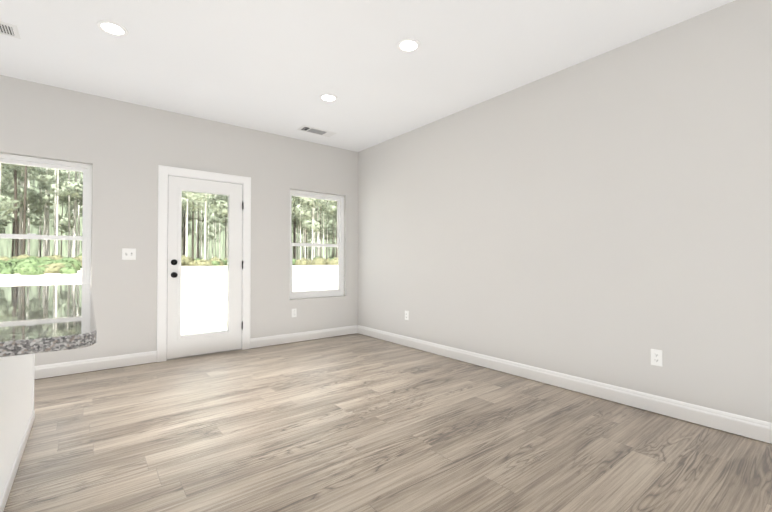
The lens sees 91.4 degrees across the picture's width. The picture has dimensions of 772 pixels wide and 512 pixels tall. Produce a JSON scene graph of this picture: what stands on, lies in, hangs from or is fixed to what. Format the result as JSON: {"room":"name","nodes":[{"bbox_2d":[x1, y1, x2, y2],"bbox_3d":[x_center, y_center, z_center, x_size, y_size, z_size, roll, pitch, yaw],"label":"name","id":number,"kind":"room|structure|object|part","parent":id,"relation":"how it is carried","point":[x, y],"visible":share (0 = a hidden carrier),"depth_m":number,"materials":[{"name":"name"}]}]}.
{"room":"empty living room","nodes":[
{"label":"empty living room","id":0,"kind":"room"},
{"bbox_2d":[0,75,357,365],"bbox_3d":[-3.351,-0.265,3.482,7.662,2.920,0.160,1,-1,-38],"label":"wall","id":1,"kind":"structure","parent":0,"point":[124,149],"depth_m":4.03,"materials":[{"name":"beige paint"}]},
{"bbox_2d":[0,153,91,285],"bbox_3d":[-3.324,-0.179,3.538,0.881,1.482,0.097,1,-1,-38],"label":"window","id":2,"kind":"structure","parent":1,"relation":"in","point":[88,167],"depth_m":3.69,"materials":[{"name":"white plastic"}]},
{"bbox_3d":[-3.314,0.152,3.522,0.805,0.723,0.046,1,-1,-38],"label":"left window sash","id":3,"kind":"part","parent":2,"relation":"part of","materials":[{"name":"glass"}]},
{"bbox_3d":[-3.335,-0.521,3.557,0.805,0.723,0.028,1,-1,-38],"label":"left window sash","id":4,"kind":"part","parent":2,"relation":"part of","materials":[{"name":"clear glass"}]},
{"bbox_2d":[122,248,135,259],"bbox_3d":[-2.664,-0.019,3.909,0.120,0.118,0.018,1,-1,-38],"label":"switch plate","id":5,"kind":"object","parent":1,"relation":"attached to","point":[128,253],"visible":1,"depth_m":3.91,"materials":[{"name":"white plastic"}]},
{"bbox_2d":[34,325,357,379],"bbox_3d":[-3.302,1.071,3.393,7.329,0.125,0.013,1,-1,-38],"label":"baseboard","id":6,"kind":"structure","parent":1,"relation":"attached to","point":[76,367],"depth_m":3.92,"materials":[{"name":"white wood"}]},
{"bbox_2d":[157,165,250,361],"bbox_3d":[-2.109,0.084,4.417,0.994,2.127,0.225,1,-1,-38],"label":"door frame","id":7,"kind":"structure","parent":1,"relation":"attached to","point":[164,172],"depth_m":4.30,"materials":[{"name":"white wood"}]},
{"bbox_3d":[-2.361,0.139,4.191,0.064,0.203,0.184,1,-1,-38],"label":"knob","id":8,"kind":"part","parent":7,"relation":"part of","materials":[{"name":"black metal"}]},
{"bbox_3d":[-2.106,0.081,4.393,0.582,1.706,0.062,1,-1,-38],"label":"lite frame","id":9,"kind":"part","parent":7,"relation":"part of","materials":[{"name":"white paint"}]},
{"bbox_3d":[-2.106,0.081,4.393,0.520,1.644,0.012,1,-1,-38],"label":"glass","id":10,"kind":"part","parent":7,"relation":"part of","materials":[{"name":"clear glass"}]},
{"bbox_2d":[167,176,241,358],"bbox_3d":[-2.096,0.125,4.401,0.800,2.016,0.044,1,-1,-38],"label":"door","id":11,"kind":"structure","parent":1,"relation":"in","point":[176,348],"depth_m":4.36,"materials":[{"name":"white paint"}]},
{"bbox_2d":[167,349,241,360],"bbox_3d":[-2.130,1.141,4.431,0.806,0.013,0.160,1,-1,-38],"label":"door sill","id":12,"kind":"structure","parent":1,"relation":"attached to","point":[202,354],"depth_m":4.34,"materials":[{"name":"wood"}]},
{"bbox_2d":[292,308,296,316],"bbox_3d":[-1.229,0.761,5.042,0.070,0.115,0.007,1,-1,-38],"label":"electrical outlet","id":13,"kind":"object","parent":1,"relation":"attached to","point":[294,312],"visible":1,"depth_m":5.04,"materials":[{"name":"white plastic"}]},
{"bbox_2d":[290,189,343,298],"bbox_3d":[-1.002,-0.155,5.378,0.880,1.482,0.097,1,-1,-38],"label":"window","id":14,"kind":"structure","parent":1,"relation":"in","point":[341,198],"depth_m":5.45,"materials":[{"name":"white plastic"}]},
{"bbox_3d":[-1.012,-0.496,5.396,0.804,0.723,0.028,1,-1,-38],"label":"right window sash","id":15,"kind":"part","parent":14,"relation":"part of","materials":[{"name":"clear glass"}]},
{"bbox_3d":[-0.992,0.176,5.361,0.804,0.723,0.046,1,-1,-38],"label":"right window sash","id":16,"kind":"part","parent":14,"relation":"part of","materials":[{"name":"glass"}]},
{"bbox_2d":[0,0,734,151],"bbox_3d":[-0.997,-1.704,0.529,7.662,0.120,7.742,1,-1,-38],"label":"ceiling","id":17,"kind":"structure","parent":0,"point":[278,67],"depth_m":2.98,"materials":[{"name":"white paint"}]},
{"bbox_2d":[0,21,20,38],"bbox_3d":[-2.832,-1.613,2.581,0.460,0.007,0.200,1,-1,-38],"label":"ceiling vent","id":18,"kind":"object","parent":17,"relation":"in","point":[8,29],"visible":1,"depth_m":2.69,"materials":[{"name":"white metal"}]},
{"bbox_2d":[96,20,127,36],"bbox_3d":[-1.941,-1.612,2.676,0.184,0.007,0.184,1,-1,-38],"label":"recessed light","id":19,"kind":"object","parent":17,"relation":"in","point":[112,28],"visible":1,"depth_m":2.67,"materials":[{"name":"white plastic"}]},
{"bbox_2d":[297,125,335,136],"bbox_3d":[-0.879,-1.584,4.798,0.460,0.007,0.200,1,-1,-38],"label":"ceiling vent","id":20,"kind":"object","parent":17,"relation":"in","point":[309,129],"visible":1,"depth_m":4.79,"materials":[{"name":"white metal"}]},
{"bbox_2d":[319,94,337,101],"bbox_3d":[-0.582,-1.597,3.811,0.184,0.007,0.184,1,-1,-38],"label":"recessed light","id":21,"kind":"object","parent":17,"relation":"in","point":[328,97],"visible":1,"depth_m":3.80,"materials":[{"name":"white plastic"}]},
{"bbox_2d":[397,38,420,52],"bbox_3d":[0.173,-1.609,2.887,0.184,0.007,0.184,1,-1,-38],"label":"recessed light","id":22,"kind":"object","parent":17,"relation":"in","point":[407,45],"visible":1,"depth_m":2.88,"materials":[{"name":"white plastic"}]},
{"bbox_2d":[3,333,771,511],"bbox_3d":[-0.997,1.126,0.492,7.662,0.060,7.742,1,-1,-38],"label":"floor","id":23,"kind":"structure","parent":0,"point":[357,422],"depth_m":2.24,"materials":[{"name":"brown wood"}]},
{"bbox_2d":[0,356,34,511],"bbox_3d":[-2.087,0.666,1.383,0.991,0.882,2.370,1,-1,-38],"label":"kitchen island","id":24,"kind":"object","parent":23,"relation":"on","point":[17,412],"depth_m":1.90,"materials":[{"name":"white paint"}]},
{"bbox_2d":[0,284,96,359],"bbox_3d":[-1.992,0.210,1.468,1.338,0.033,2.480,1,-1,-38],"label":"island countertop","id":25,"kind":"structure","parent":24,"relation":"on","point":[42,318],"depth_m":1.14,"materials":[{"name":"grey stone"}]},
{"bbox_2d":[358,0,771,443],"bbox_3d":[1.994,-0.244,2.776,0.160,2.740,7.582,1,-1,-38],"label":"wall","id":26,"kind":"structure","parent":0,"point":[606,217],"depth_m":2.97,"materials":[{"name":"beige paint"}]},
{"bbox_2d":[405,311,408,319],"bbox_3d":[0.263,0.758,4.813,0.007,0.115,0.070,1,-1,-38],"label":"electrical outlet","id":27,"kind":"object","parent":26,"relation":"attached to","point":[406,315],"visible":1,"depth_m":4.80,"materials":[{"name":"white plastic"}]},
{"bbox_2d":[358,325,771,443],"bbox_3d":[1.876,1.061,2.768,0.013,0.120,7.422,1,-1,-38],"label":"baseboard","id":28,"kind":"structure","parent":26,"relation":"attached to","point":[753,428],"depth_m":2.94,"materials":[{"name":"white wood"}]},
{"bbox_2d":[651,349,661,366],"bbox_3d":[1.937,0.728,2.700,0.007,0.115,0.070,1,-1,-38],"label":"electrical outlet","id":29,"kind":"object","parent":26,"relation":"attached to","point":[656,357],"visible":1,"depth_m":2.70,"materials":[{"name":"white plastic"}]},
{"label":"outside","id":30,"kind":"structure","parent":0,"visible":0},
{"bbox_2d":[0,265,337,334],"bbox_3d":[-60.424,1.990,76.368,400.000,0.900,185.017,1,-1,-38],"label":"ground","id":31,"kind":"structure","parent":30,"point":[209,292],"depth_m":19.31,"materials":[{"name":"white"}]},
{"bbox_2d":[0,163,337,274],"bbox_3d":[-53.477,-13.053,69.404,289.778,31.000,114.514,1,-1,-38],"label":"forest","id":32,"kind":"object","parent":31,"relation":"on","point":[190,205],"depth_m":51.31,"materials":[{"name":"green plant"}]}
]}

